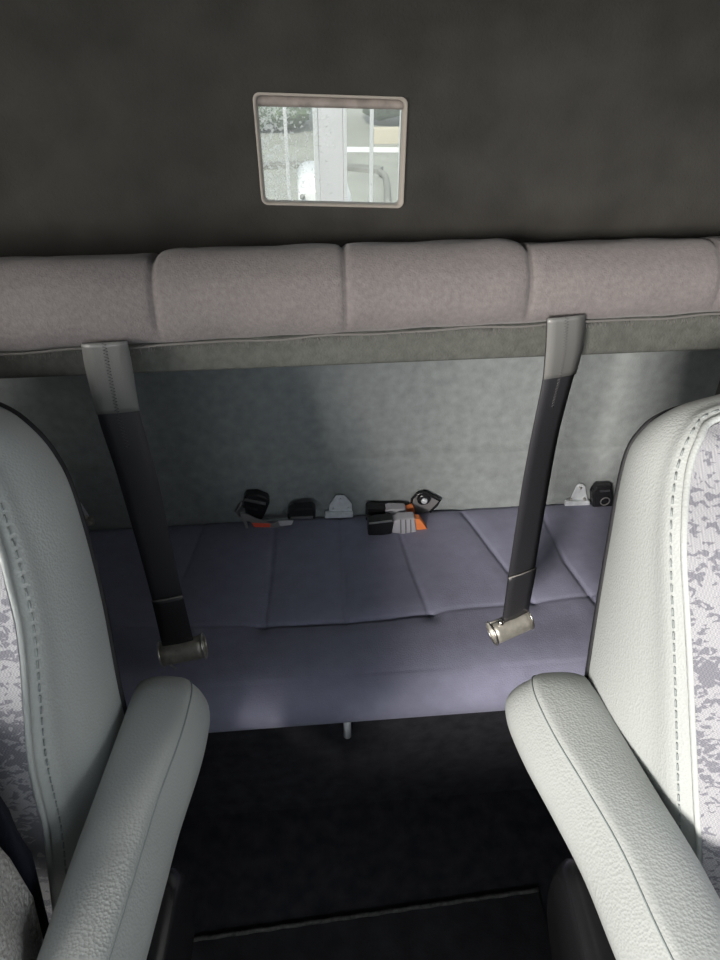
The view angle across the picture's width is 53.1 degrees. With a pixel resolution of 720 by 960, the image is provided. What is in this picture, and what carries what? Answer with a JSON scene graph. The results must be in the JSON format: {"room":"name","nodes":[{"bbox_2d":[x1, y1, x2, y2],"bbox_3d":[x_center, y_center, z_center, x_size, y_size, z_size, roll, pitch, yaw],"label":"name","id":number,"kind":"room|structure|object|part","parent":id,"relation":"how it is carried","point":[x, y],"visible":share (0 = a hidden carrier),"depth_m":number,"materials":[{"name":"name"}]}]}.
{"room":"vehicle interior","nodes":[
{"label":"vehicle interior","id":0,"kind":"room"},
{"bbox_2d":[0,0,719,256],"bbox_3d":[-0.092,-0.585,0.880,1.860,0.770,0.018,-3,37,-4],"label":"wall","id":1,"kind":"structure","parent":0,"point":[127,126],"depth_m":0.95,"materials":[{"name":"black fabric"}]},
{"bbox_2d":[81,504,94,525],"bbox_3d":[-0.640,0.076,1.632,0.065,0.080,0.016,-3,37,-4],"label":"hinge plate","id":2,"kind":"object","parent":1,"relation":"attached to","point":[90,521],"visible":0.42,"depth_m":1.64,"materials":[{"name":"metal"}]},
{"bbox_3d":[-0.635,0.066,1.633,0.037,0.065,0.003,-3,37,-4],"label":"plate","id":3,"kind":"part","parent":2,"relation":"part of","materials":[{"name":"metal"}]},
{"bbox_2d":[253,92,407,207],"bbox_3d":[-0.038,-0.448,0.984,0.202,0.149,0.021,-3,37,-4],"label":"window","id":4,"kind":"structure","parent":1,"relation":"in","point":[264,99],"depth_m":0.96,"materials":[{"name":"beige"}]},
{"bbox_3d":[-0.039,-0.451,0.991,0.191,0.142,0.004,-3,37,-4],"label":"pane","id":5,"kind":"part","parent":4,"relation":"part of","materials":[{"name":"clear glass"}]},
{"bbox_2d":[325,495,352,517],"bbox_3d":[-0.050,0.063,1.689,0.066,0.063,0.012,-3,37,-4],"label":"hinge plate","id":6,"kind":"object","parent":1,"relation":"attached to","point":[340,506],"visible":1,"depth_m":1.69,"materials":[{"name":"metal"}]},
{"bbox_3d":[-0.046,0.058,1.692,0.055,0.058,0.003,-3,37,-4],"label":"plate","id":7,"kind":"part","parent":6,"relation":"part of","materials":[{"name":"metal"}]},
{"bbox_2d":[0,236,719,378],"bbox_3d":[-0.095,-0.300,1.130,1.801,0.252,0.472,-3,37,-4],"label":"bunk","id":8,"kind":"object","parent":1,"relation":"attached to","point":[310,304],"visible":0.99,"depth_m":0.92,"materials":[{"name":"fabric"}]},
{"bbox_2d":[81,340,207,668],"bbox_3d":[-0.308,0.079,1.088,0.085,0.627,0.046,-6,37,-8],"label":"strap","id":9,"kind":"object","parent":8,"relation":"hanging from","point":[108,364],"visible":1,"depth_m":1.04,"materials":[{"name":"grey fabric"}]},
{"bbox_2d":[486,314,585,645],"bbox_3d":[0.268,0.036,1.121,0.083,0.622,0.046,-12,38,-16],"label":"strap","id":10,"kind":"object","parent":8,"relation":"hanging from","point":[564,334],"visible":1,"depth_m":1.08,"materials":[{"name":"grey fabric"}]},
{"bbox_2d":[0,349,719,530],"bbox_3d":[-0.108,0.051,1.574,1.860,1.140,0.344,-3,37,-4],"label":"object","id":11,"kind":"structure","parent":1,"relation":"attached to","point":[457,432],"depth_m":1.61,"materials":[{"name":"grey fabric"}]},
{"bbox_2d":[564,484,589,505],"bbox_3d":[0.527,0.039,1.734,0.064,0.070,0.012,-3,37,-4],"label":"hinge plate","id":12,"kind":"object","parent":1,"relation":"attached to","point":[579,496],"visible":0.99,"depth_m":1.74,"materials":[{"name":"metal"}]},
{"bbox_3d":[0.530,0.031,1.734,0.047,0.057,0.003,-3,37,-4],"label":"plate","id":13,"kind":"part","parent":12,"relation":"part of","materials":[{"name":"metal"}]},
{"bbox_2d":[171,788,572,936],"bbox_3d":[-0.029,1.068,1.203,1.860,0.050,2.260,-3,37,-4],"label":"floor","id":14,"kind":"structure","parent":0,"point":[243,871],"depth_m":1.53,"materials":[{"name":"black carpet"}]},
{"bbox_2d":[0,402,209,959],"bbox_3d":[-0.536,0.548,0.864,0.713,1.180,0.825,-3,37,-4],"label":"seat","id":15,"kind":"object","parent":14,"relation":"on","point":[99,790],"visible":0.99,"depth_m":0.76,"materials":[{"name":"grey leather"}]},
{"bbox_2d":[0,847,42,959],"bbox_3d":[-0.461,0.443,0.566,0.329,0.385,0.341,0,37,0],"label":"knitted blanket","id":16,"kind":"object","parent":15,"relation":"on","point":[21,937],"visible":0.88,"depth_m":0.67,"materials":[{"name":"grey fabric"}]},
{"bbox_2d":[0,796,48,939],"bbox_3d":[-0.471,0.359,0.729,0.314,0.324,0.103,5,37,6],"label":"folded cloth","id":17,"kind":"object","parent":15,"relation":"on","point":[12,843],"visible":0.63,"depth_m":0.71,"materials":[{"name":"black"}]},
{"bbox_3d":[-0.602,0.236,0.774,0.539,0.558,0.306,-3,37,-4],"label":"cloth panel","id":18,"kind":"part","parent":15,"relation":"part of","materials":[{"name":"grey fabric"}]},
{"bbox_3d":[-0.600,0.219,0.824,0.610,0.606,0.349,0,37,0],"label":"backrest","id":19,"kind":"part","parent":15,"relation":"part of","materials":[{"name":"white leather"}]},
{"bbox_3d":[-0.247,0.444,0.698,0.100,0.152,0.632,0,37,1],"label":"armrest","id":20,"kind":"part","parent":15,"relation":"part of","materials":[{"name":"white leather"}]},
{"bbox_2d":[89,504,611,817],"bbox_3d":[-0.093,0.420,1.643,1.760,0.467,0.524,-3,37,-4],"label":"seat","id":21,"kind":"object","parent":14,"relation":"on","point":[344,664],"visible":0.59,"depth_m":1.49,"materials":[{"name":"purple fabric"}]},
{"bbox_2d":[234,489,269,518],"bbox_3d":[-0.248,0.057,1.653,0.083,0.075,0.028,-3,37,-4],"label":"belt buckle","id":22,"kind":"object","parent":21,"relation":"on","point":[256,502],"visible":0.94,"depth_m":1.64,"materials":[{"name":"black plastic"}]},
{"bbox_3d":[-0.238,0.050,1.633,0.049,0.021,0.002,-3,37,-4],"label":"slot plate","id":23,"kind":"part","parent":22,"relation":"part of","materials":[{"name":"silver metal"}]},
{"bbox_2d":[240,502,315,527],"bbox_3d":[-0.185,0.079,1.642,0.169,0.045,0.043,-3,37,-4],"label":"belt buckle","id":24,"kind":"object","parent":21,"relation":"on","point":[297,510],"visible":1,"depth_m":1.63,"materials":[{"name":"grey plastic"}]},
{"bbox_3d":[-0.133,0.086,1.641,0.052,0.006,0.002,-3,37,-4],"label":"slot plate","id":25,"kind":"part","parent":24,"relation":"part of","materials":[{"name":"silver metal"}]},
{"bbox_3d":[-0.096,0.424,1.676,1.760,0.420,0.463,-3,37,-4],"label":"panel","id":26,"kind":"part","parent":21,"relation":"part of","materials":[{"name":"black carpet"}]},
{"bbox_2d":[367,512,426,534],"bbox_3d":[0.089,0.102,1.660,0.144,0.055,0.034,-3,37,-4],"label":"belt buckle","id":27,"kind":"object","parent":21,"relation":"on","point":[401,522],"visible":1,"depth_m":1.65,"materials":[{"name":"black plastic"}]},
{"bbox_3d":[0.047,0.095,1.630,0.053,0.008,0.002,-3,37,-4],"label":"slot plate","id":28,"kind":"part","parent":27,"relation":"part of","materials":[{"name":"silver metal"}]},
{"bbox_2d":[365,491,440,519],"bbox_3d":[0.102,0.067,1.693,0.181,0.074,0.037,-3,37,-4],"label":"belt buckle","id":29,"kind":"object","parent":21,"relation":"on","point":[421,502],"visible":0.85,"depth_m":1.69,"materials":[{"name":"grey plastic"}]},
{"bbox_2d":[590,481,612,506],"bbox_3d":[0.582,0.038,1.731,0.062,0.071,0.026,-3,37,-4],"label":"belt buckle","id":30,"kind":"object","parent":21,"relation":"on","point":[600,492],"visible":0.95,"depth_m":1.72,"materials":[{"name":"black plastic"}]},
{"bbox_2d":[191,887,552,959],"bbox_3d":[-0.006,1.194,0.980,0.841,0.015,1.150,-3,37,-4],"label":"floor mat","id":31,"kind":"object","parent":14,"relation":"on","point":[510,925],"visible":0.84,"depth_m":1.40,"materials":[{"name":"black carpet"}]},
{"bbox_2d":[505,394,719,959],"bbox_3d":[0.537,0.541,0.862,0.655,1.194,0.803,-3,37,-4],"label":"seat","id":32,"kind":"object","parent":14,"relation":"on","point":[623,755],"visible":1,"depth_m":0.76,"materials":[{"name":"grey leather"}]},
{"bbox_3d":[0.301,0.443,0.696,0.121,0.157,0.663,-6,37,-8],"label":"armrest","id":33,"kind":"part","parent":32,"relation":"part of","materials":[{"name":"white leather"}]},
{"bbox_3d":[0.570,0.220,0.814,0.543,0.615,0.362,0,37,0],"label":"backrest","id":34,"kind":"part","parent":32,"relation":"part of","materials":[{"name":"white leather"}]},
{"bbox_3d":[0.573,0.208,0.751,0.509,0.530,0.324,-3,37,-4],"label":"cloth panel","id":35,"kind":"part","parent":32,"relation":"part of","materials":[{"name":"grey fabric"}]},
{"bbox_2d":[715,381,719,394],"bbox_3d":[0.923,0.244,0.694,0.050,1.880,2.260,-3,37,-4],"label":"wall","id":36,"kind":"structure","parent":0,"point":[718,387],"depth_m":1.63,"materials":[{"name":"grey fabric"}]},
{"label":"outside","id":37,"kind":"structure","parent":0,"visible":0},
{"bbox_2d":[260,108,399,202],"bbox_3d":[-1.813,-10.187,18.245,28.000,0.100,38.400,-3,37,-4],"label":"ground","id":38,"kind":"structure","parent":37,"point":[358,123],"depth_m":11.34,"materials":[{"name":"concrete"}]},
{"bbox_2d":[258,106,310,131],"bbox_3d":[-2.716,-7.285,12.046,3.846,2.980,1.603,-3,37,-4],"label":"hedge","id":39,"kind":"object","parent":38,"relation":"on","point":[301,113],"visible":0.02,"depth_m":12.37,"materials":[{"name":"green plant"}]},
{"bbox_2d":[263,160,313,169],"bbox_3d":[-1.140,-4.660,10.668,0.976,0.060,0.225,-3,37,-4],"label":"kerb","id":40,"kind":"object","parent":38,"relation":"on","point":[274,165],"visible":0.21,"depth_m":10.59,"materials":[{"name":"grey concrete"}]},
{"bbox_2d":[297,161,351,201],"bbox_3d":[-0.142,-0.381,3.321,0.193,1.951,0.412,-3,37,-4],"label":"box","id":41,"kind":"object","parent":38,"relation":"on","point":[309,192],"visible":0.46,"depth_m":2.67,"materials":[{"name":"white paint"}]},
{"bbox_2d":[347,163,382,173],"bbox_3d":[0.042,-4.546,10.515,0.554,0.060,0.220,11,38,15],"label":"kerb","id":42,"kind":"object","parent":38,"relation":"on","point":[352,167],"visible":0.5,"depth_m":10.46,"materials":[{"name":"grey concrete"}]},
{"bbox_2d":[347,147,398,151],"bbox_3d":[0.281,-5.314,11.596,1.045,0.004,0.350,1,37,2],"label":"painted line","id":43,"kind":"object","parent":38,"relation":"on","point":[349,149],"visible":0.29,"depth_m":11.59,"materials":[{"name":"white paint"}]},
{"bbox_2d":[362,109,399,120],"bbox_3d":[1.626,-7.602,12.574,3.840,2.729,1.610,-3,37,-4],"label":"hedge","id":44,"kind":"object","parent":38,"relation":"on","point":[379,114],"visible":0.02,"depth_m":13.00,"materials":[{"name":"green plant"}]},
{"bbox_2d":[377,169,390,202],"bbox_3d":[0.344,-3.893,9.603,0.150,0.090,1.679,-1,37,-1],"label":"hose","id":45,"kind":"object","parent":38,"relation":"on","point":[387,190],"visible":0.93,"depth_m":9.58,"materials":[{"name":"grey rubber"}]},
{"bbox_2d":[374,127,398,143],"bbox_3d":[1.597,-5.780,12.043,2.758,0.220,0.200,-3,37,-4],"label":"wall","id":46,"kind":"structure","parent":38,"relation":"on","point":[389,135],"depth_m":11.88,"materials":[{"name":"beige"}]},
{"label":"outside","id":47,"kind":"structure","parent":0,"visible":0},
{"bbox_2d":[283,107,400,201],"bbox_3d":[-0.084,-1.002,2.020,0.540,1.320,0.035,-3,37,-4],"label":"fence","id":48,"kind":"object","parent":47,"point":[333,172],"visible":0.11,"depth_m":2.06,"materials":[{"name":"white paint"}]},
{"bbox_3d":[-0.083,-1.001,2.018,0.068,1.200,0.020,-3,37,-4],"label":"panel","id":49,"kind":"part","parent":48,"relation":"part of","materials":[{"name":"grey paint"}]}
]}

